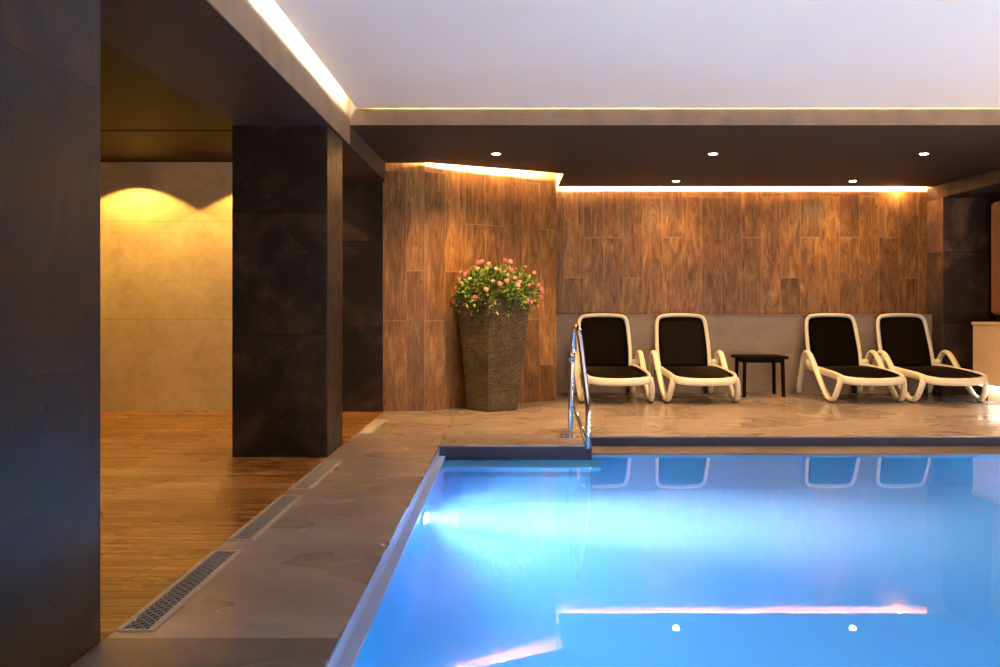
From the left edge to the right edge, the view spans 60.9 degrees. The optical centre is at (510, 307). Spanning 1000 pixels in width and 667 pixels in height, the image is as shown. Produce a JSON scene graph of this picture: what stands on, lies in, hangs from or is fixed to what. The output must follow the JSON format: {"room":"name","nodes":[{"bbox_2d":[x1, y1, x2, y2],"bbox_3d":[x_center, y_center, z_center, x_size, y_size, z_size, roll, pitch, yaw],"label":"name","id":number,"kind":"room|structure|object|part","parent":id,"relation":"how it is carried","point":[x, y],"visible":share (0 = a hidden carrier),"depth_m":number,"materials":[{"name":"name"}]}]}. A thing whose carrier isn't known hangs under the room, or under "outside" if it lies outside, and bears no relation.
{"room":"indoor swimming pool","nodes":[
{"label":"indoor swimming pool","id":0,"kind":"room"},
{"bbox_2d":[0,0,99,666],"bbox_3d":[-1.550,-0.113,0.472,0.644,2.225,4.145,0,0,0],"label":"pillar","id":1,"kind":"structure","parent":0,"point":[50,49],"depth_m":2.24,"materials":[{"name":"tile"}]},
{"bbox_2d":[100,39,231,161],"bbox_3d":[-4.436,-1.458,2.800,5.128,0.085,11.600,0,0,0],"label":"ceiling","id":2,"kind":"structure","parent":0,"point":[144,118],"depth_m":6.47,"materials":[{"name":"brown paint"}]},
{"bbox_2d":[70,411,383,666],"bbox_3d":[-4.114,1.100,2.800,5.773,0.200,11.600,0,0,0],"label":"floor","id":3,"kind":"structure","parent":0,"point":[173,490],"depth_m":4.61,"materials":[{"name":"brown wood"}]},
{"bbox_2d":[100,0,384,180],"bbox_3d":[-1.544,-1.488,2.800,0.657,0.525,11.600,0,0,0],"label":"beam","id":4,"kind":"structure","parent":0,"point":[188,45],"depth_m":4.26,"materials":[{"name":"brown paint"}]},
{"bbox_2d":[206,0,349,143],"bbox_3d":[-1.210,-1.488,1.680,0.010,0.525,9.360,0,0,0],"label":"cove","id":5,"kind":"structure","parent":4,"relation":"attached to","point":[261,23],"depth_m":4.60,"materials":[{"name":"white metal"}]},
{"bbox_2d":[100,162,423,410],"bbox_3d":[-3.920,-0.300,8.310,6.160,2.600,0.180,0,0,0],"label":"wall","id":6,"kind":"structure","parent":0,"point":[166,227],"depth_m":8.25,"materials":[{"name":"paint"}]},
{"bbox_2d":[232,126,342,456],"bbox_3d":[-1.552,-0.113,5.963,0.640,2.225,0.515,0,0,0],"label":"pillar","id":7,"kind":"structure","parent":0,"point":[287,181],"depth_m":5.71,"materials":[{"name":"tile"}]},
{"bbox_2d":[343,181,382,411],"bbox_3d":[-1.568,-0.113,8.400,0.664,2.225,0.400,0,0,0],"label":"pillar","id":8,"kind":"structure","parent":0,"point":[362,200],"depth_m":8.20,"materials":[{"name":"tile"}]},
{"bbox_2d":[424,163,555,410],"bbox_3d":[-0.205,-0.300,8.761,1.626,2.600,0.100,0,0,-35],"label":"wall","id":9,"kind":"structure","parent":0,"point":[472,214],"depth_m":8.61,"materials":[{"name":"brown wood"}]},
{"bbox_2d":[72,393,999,666],"bbox_3d":[3.388,1.150,3.800,9.225,0.300,13.600,0,0,0],"label":"pool deck","id":10,"kind":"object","parent":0,"point":[293,591],"visible":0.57,"depth_m":4.68,"materials":[{"name":"stone"}]},
{"bbox_2d":[116,550,241,631],"bbox_3d":[-1.161,0.996,3.055,0.120,0.007,0.862,0,0,0],"label":"drain grate","id":11,"kind":"object","parent":10,"relation":"on","point":[162,607],"visible":1,"depth_m":2.96,"materials":[{"name":"metal"}]},
{"bbox_2d":[227,495,303,540],"bbox_3d":[-1.161,0.996,4.085,0.120,0.007,0.862,0,0,0],"label":"drain grate","id":12,"kind":"object","parent":10,"relation":"on","point":[262,521],"visible":1,"depth_m":4.01,"materials":[{"name":"metal"}]},
{"bbox_3d":[-1.113,0.996,4.085,0.023,0.007,0.858,0,0,0],"label":"rail","id":13,"kind":"part","parent":12,"relation":"part of","materials":[{"name":"metal"}]},
{"bbox_2d":[290,460,341,488],"bbox_3d":[-1.161,0.996,5.115,0.120,0.007,0.862,0,0,0],"label":"drain grate","id":14,"kind":"object","parent":10,"relation":"on","point":[325,467],"visible":1,"depth_m":5.06,"materials":[{"name":"metal"}]},
{"bbox_3d":[-1.113,0.996,5.115,0.023,0.007,0.858,0,0,0],"label":"rail","id":15,"kind":"part","parent":14,"relation":"part of","materials":[{"name":"metal"}]},
{"bbox_2d":[357,419,387,433],"bbox_3d":[-1.161,0.996,7.175,0.120,0.007,0.862,0,0,0],"label":"drain grate","id":16,"kind":"object","parent":10,"relation":"on","point":[375,424],"visible":1,"depth_m":7.12,"materials":[{"name":"metal"}]},
{"bbox_3d":[-1.212,0.996,7.175,0.019,0.007,0.858,0,0,0],"label":"rail","id":17,"kind":"part","parent":16,"relation":"part of","materials":[{"name":"metal"}]},
{"bbox_3d":[-1.113,0.996,7.175,0.023,0.007,0.858,0,0,0],"label":"rail","id":18,"kind":"part","parent":16,"relation":"part of","materials":[{"name":"metal"}]},
{"bbox_2d":[448,258,544,411],"bbox_3d":[-0.150,0.264,8.352,0.954,1.471,0.624,0,0,0],"label":"potted plant","id":19,"kind":"object","parent":10,"relation":"on","point":[493,329],"visible":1,"depth_m":8.23,"materials":[{"name":"green plant"}]},
{"bbox_3d":[-0.171,0.457,8.366,0.576,1.086,0.471,0,0,40],"label":"pot","id":20,"kind":"part","parent":19,"relation":"part of","materials":[{"name":"brown stone"}]},
{"bbox_2d":[557,324,590,449],"bbox_3d":[0.490,0.582,6.394,0.139,0.915,0.495,0,0,-19],"label":"pool handrail","id":21,"kind":"object","parent":10,"relation":"on","point":[576,330],"visible":1,"depth_m":6.36,"materials":[{"name":"metal"}]},
{"bbox_2d":[574,313,654,402],"bbox_3d":[1.097,0.530,9.350,0.814,0.939,1.289,0,0,-3],"label":"lounge chair","id":22,"kind":"object","parent":10,"relation":"on","point":[606,336],"visible":0.84,"depth_m":9.79,"materials":[{"name":"beige plastic"}]},
{"bbox_3d":[0.737,0.737,9.379,0.099,0.521,1.174,0,0,-4],"label":"frame","id":23,"kind":"part","parent":22,"relation":"part of","materials":[{"name":"beige plastic"}]},
{"bbox_3d":[1.075,0.383,9.853,0.570,0.575,0.218,0,0,-3],"label":"backrest","id":24,"kind":"part","parent":22,"relation":"part of","materials":[{"name":"black fabric"}]},
{"bbox_3d":[1.075,0.369,9.841,0.642,0.615,0.228,0,0,-3],"label":"frame","id":25,"kind":"part","parent":22,"relation":"part of","materials":[{"name":"beige plastic"}]},
{"bbox_3d":[1.103,0.719,9.233,0.704,0.168,1.055,0,0,-3],"label":"seat frame","id":26,"kind":"part","parent":22,"relation":"part of","materials":[{"name":"beige plastic"}]},
{"bbox_3d":[1.102,0.691,9.257,0.620,0.065,1.005,0,0,-3],"label":"seat","id":27,"kind":"part","parent":22,"relation":"part of","materials":[{"name":"black fabric"}]},
{"bbox_3d":[1.453,0.737,9.412,0.099,0.521,1.174,0,0,-1],"label":"frame","id":28,"kind":"part","parent":22,"relation":"part of","materials":[{"name":"beige plastic"}]},
{"bbox_2d":[648,313,740,402],"bbox_3d":[1.998,0.530,9.345,0.814,0.939,1.289,0,0,-2],"label":"lounge chair","id":29,"kind":"object","parent":10,"relation":"on","point":[681,339],"visible":0.99,"depth_m":9.78,"materials":[{"name":"beige plastic"}]},
{"bbox_3d":[1.639,0.737,9.380,0.099,0.521,1.174,0,0,-3],"label":"frame","id":30,"kind":"part","parent":29,"relation":"part of","materials":[{"name":"beige plastic"}]},
{"bbox_3d":[1.984,0.369,9.837,0.642,0.615,0.228,0,0,-2],"label":"frame","id":31,"kind":"part","parent":29,"relation":"part of","materials":[{"name":"beige plastic"}]},
{"bbox_3d":[1.983,0.383,9.849,0.570,0.575,0.218,0,0,-2],"label":"backrest","id":32,"kind":"part","parent":29,"relation":"part of","materials":[{"name":"black fabric"}]},
{"bbox_3d":[2.001,0.691,9.252,0.620,0.065,1.005,0,0,-2],"label":"seat","id":33,"kind":"part","parent":29,"relation":"part of","materials":[{"name":"black fabric"}]},
{"bbox_3d":[2.002,0.719,9.229,0.704,0.168,1.055,0,0,-2],"label":"seat frame","id":34,"kind":"part","parent":29,"relation":"part of","materials":[{"name":"beige plastic"}]},
{"bbox_3d":[2.355,0.737,9.401,0.099,0.521,1.174,0,0,0],"label":"frame","id":35,"kind":"part","parent":29,"relation":"part of","materials":[{"name":"beige plastic"}]},
{"bbox_2d":[731,355,788,396],"bbox_3d":[2.840,0.772,9.720,0.540,0.458,0.420,0,0,0],"label":"side table","id":36,"kind":"object","parent":10,"relation":"on","point":[745,359],"visible":0.98,"depth_m":9.55,"materials":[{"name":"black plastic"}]},
{"bbox_3d":[2.623,0.787,9.887,0.044,0.427,0.044,0,0,0],"label":"leg","id":37,"kind":"part","parent":36,"relation":"part of","materials":[{"name":"black plastic"}]},
{"bbox_3d":[2.623,0.787,9.553,0.044,0.427,0.044,0,0,0],"label":"leg","id":38,"kind":"part","parent":36,"relation":"part of","materials":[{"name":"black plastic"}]},
{"bbox_3d":[3.057,0.787,9.887,0.044,0.427,0.044,0,0,0],"label":"leg","id":39,"kind":"part","parent":36,"relation":"part of","materials":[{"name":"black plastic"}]},
{"bbox_3d":[3.057,0.787,9.553,0.044,0.427,0.044,0,0,0],"label":"leg","id":40,"kind":"part","parent":36,"relation":"part of","materials":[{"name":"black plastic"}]},
{"bbox_2d":[796,313,906,402],"bbox_3d":[3.745,0.530,9.370,0.814,0.939,1.289,0,0,-1],"label":"lounge chair","id":41,"kind":"object","parent":10,"relation":"on","point":[833,347],"visible":1,"depth_m":9.80,"materials":[{"name":"beige plastic"}]},
{"bbox_3d":[3.386,0.737,9.407,0.099,0.521,1.174,0,0,-3],"label":"frame","id":42,"kind":"part","parent":41,"relation":"part of","materials":[{"name":"beige plastic"}]},
{"bbox_3d":[3.733,0.383,9.874,0.570,0.575,0.218,0,0,-1],"label":"backrest","id":43,"kind":"part","parent":41,"relation":"part of","materials":[{"name":"black fabric"}]},
{"bbox_3d":[3.733,0.369,9.862,0.642,0.615,0.228,0,0,-1],"label":"frame","id":44,"kind":"part","parent":41,"relation":"part of","materials":[{"name":"beige plastic"}]},
{"bbox_3d":[3.748,0.719,9.254,0.704,0.168,1.055,0,0,-1],"label":"seat frame","id":45,"kind":"part","parent":41,"relation":"part of","materials":[{"name":"beige plastic"}]},
{"bbox_3d":[3.748,0.691,9.277,0.620,0.065,1.005,0,0,-1],"label":"seat","id":46,"kind":"part","parent":41,"relation":"part of","materials":[{"name":"black fabric"}]},
{"bbox_3d":[4.102,0.737,9.425,0.099,0.521,1.174,0,0,0],"label":"frame","id":47,"kind":"part","parent":41,"relation":"part of","materials":[{"name":"beige plastic"}]},
{"bbox_2d":[867,313,988,402],"bbox_3d":[4.585,0.530,9.360,0.814,0.939,1.289,0,0,-3],"label":"lounge chair","id":48,"kind":"object","parent":10,"relation":"on","point":[904,342],"visible":0.93,"depth_m":9.79,"materials":[{"name":"cream resin"},{"name":"black mesh fabric"}]},
{"bbox_3d":[4.225,0.737,9.387,0.099,0.521,1.174,0,0,-4],"label":"frame","id":49,"kind":"part","parent":48,"relation":"part of","materials":[{"name":"beige plastic"}]},
{"bbox_3d":[4.561,0.369,9.851,0.642,0.615,0.228,0,0,-3],"label":"frame","id":50,"kind":"part","parent":48,"relation":"part of","materials":[{"name":"beige plastic"}]},
{"bbox_3d":[4.560,0.383,9.863,0.570,0.575,0.218,0,0,-3],"label":"backrest","id":51,"kind":"part","parent":48,"relation":"part of","materials":[{"name":"black fabric"}]},
{"bbox_3d":[4.591,0.719,9.243,0.704,0.168,1.055,0,0,-3],"label":"seat frame","id":52,"kind":"part","parent":48,"relation":"part of","materials":[{"name":"beige plastic"}]},
{"bbox_3d":[4.590,0.691,9.267,0.620,0.065,1.005,0,0,-3],"label":"seat","id":53,"kind":"part","parent":48,"relation":"part of","materials":[{"name":"black fabric"}]},
{"bbox_3d":[4.941,0.737,9.423,0.099,0.521,1.174,0,0,-1],"label":"frame","id":54,"kind":"part","parent":48,"relation":"part of","materials":[{"name":"beige plastic"}]},
{"bbox_2d":[971,322,999,402],"bbox_3d":[5.324,0.575,8.096,0.632,0.850,2.312,0,0,0],"label":"cabinet","id":55,"kind":"object","parent":10,"relation":"on","point":[986,335],"depth_m":8.96,"materials":[{"name":"beige laminate"}]},
{"bbox_2d":[971,322,999,324],"bbox_3d":[5.324,0.165,8.096,0.632,0.030,2.312,0,0,0],"label":"countertop","id":56,"kind":"structure","parent":55,"relation":"on","point":[973,323],"depth_m":8.97,"materials":[{"name":"beige laminate"}]},
{"bbox_2d":[991,201,999,321],"bbox_3d":[5.387,-0.495,8.005,0.366,1.290,2.410,0,0,0],"label":"upper cabinet","id":57,"kind":"object","parent":55,"relation":"on","point":[995,207],"visible":1,"depth_m":9.13,"materials":[{"name":"brown wood"}]},
{"bbox_3d":[2.359,1.735,3.600,6.082,1.430,5.800,0,0,0],"label":"basin","id":58,"kind":"object","parent":10,"relation":"in","visible":0},
{"bbox_2d":[353,455,999,666],"bbox_3d":[2.359,1.692,3.735,5.782,1.215,5.770,0,0,0],"label":"water","id":59,"kind":"object","parent":58,"relation":"in","point":[596,560],"visible":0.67,"depth_m":3.61,"materials":[{"name":"blue liquid"}]},
{"bbox_2d":[439,438,999,456],"bbox_3d":[2.290,1.606,6.503,5.820,1.188,0.595,0,0,0],"label":"pool edge","id":60,"kind":"structure","parent":58,"relation":"attached to","point":[443,451],"depth_m":6.64,"materials":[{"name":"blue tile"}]},
{"bbox_2d":[592,446,999,454],"bbox_3d":[2.894,1.085,6.478,4.612,0.018,0.365,0,0,0],"label":"trim","id":61,"kind":"structure","parent":60,"relation":"attached to","point":[596,450],"depth_m":6.42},
{"bbox_2d":[274,0,999,107],"bbox_3d":[3.425,-1.498,1.671,9.150,0.012,9.343,0,0,0],"label":"ceiling","id":62,"kind":"structure","parent":0,"point":[381,53],"depth_m":4.93,"materials":[{"name":"white paint"}]},
{"bbox_2d":[350,125,999,186],"bbox_3d":[1.877,-1.406,8.203,6.185,0.072,3.655,0,0,0],"label":"soffit","id":63,"kind":"structure","parent":0,"point":[585,155],"depth_m":7.60,"materials":[{"name":"brown paint"}]},
{"bbox_2d":[556,174,926,313],"bbox_3d":[2.695,-0.300,10.200,4.590,2.600,0.100,0,0,0],"label":"wall","id":64,"kind":"structure","parent":0,"point":[620,250],"depth_m":10.15,"materials":[{"name":"brown wood"}]},
{"bbox_2d":[556,315,931,392],"bbox_3d":[2.755,0.542,10.090,4.550,0.915,0.120,0,0,0],"label":"wall","id":65,"kind":"structure","parent":64,"relation":"attached to","point":[784,335],"depth_m":10.03,"materials":[{"name":"grey stone"}]},
{"bbox_2d":[556,314,932,314],"bbox_3d":[2.757,0.080,10.085,4.555,0.010,0.130,0,0,0],"label":"trim","id":66,"kind":"structure","parent":65,"relation":"on","point":[556,314],"depth_m":10.02,"materials":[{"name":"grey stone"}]},
{"bbox_2d":[927,198,988,394],"bbox_3d":[5.235,-0.135,10.040,0.530,2.270,0.520,0,0,0],"label":"pillar","id":67,"kind":"structure","parent":0,"point":[957,228],"depth_m":9.78,"materials":[{"name":"brown tile"}]},
{"bbox_2d":[927,170,999,201],"bbox_3d":[5.235,-1.510,8.332,0.530,0.480,3.935,0,0,0],"label":"beam","id":68,"kind":"structure","parent":0,"point":[986,185],"depth_m":9.36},
{"bbox_2d":[989,195,999,321],"bbox_3d":[6.650,-0.375,10.350,2.700,2.750,0.100,0,0,0],"label":"frame","id":69,"kind":"structure","parent":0,"point":[992,317],"depth_m":10.30,"materials":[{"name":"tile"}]},
{"bbox_3d":[0.500,-1.825,3.800,15.400,0.150,14.000,0,0,0],"label":"roof slab","id":70,"kind":"structure","parent":0,"visible":0},
{"bbox_2d":[350,100,999,124],"bbox_3d":[3.397,-1.560,6.367,9.205,0.380,0.014,0,0,0],"label":"cove","id":71,"kind":"structure","parent":70,"relation":"attached to","point":[358,116],"depth_m":6.36,"materials":[{"name":"white paint"}]},
{"bbox_3d":[3.740,1.152,-1.050,8.520,0.295,3.900,0,0,0],"label":"pool deck","id":72,"kind":"object","parent":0,"visible":0},
{"bbox_2d":[327,449,445,666],"bbox_3d":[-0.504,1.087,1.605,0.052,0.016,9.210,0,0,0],"label":"trim","id":73,"kind":"structure","parent":72,"relation":"attached to","point":[353,648],"depth_m":3.34,"materials":[{"name":"tile"}]}
]}

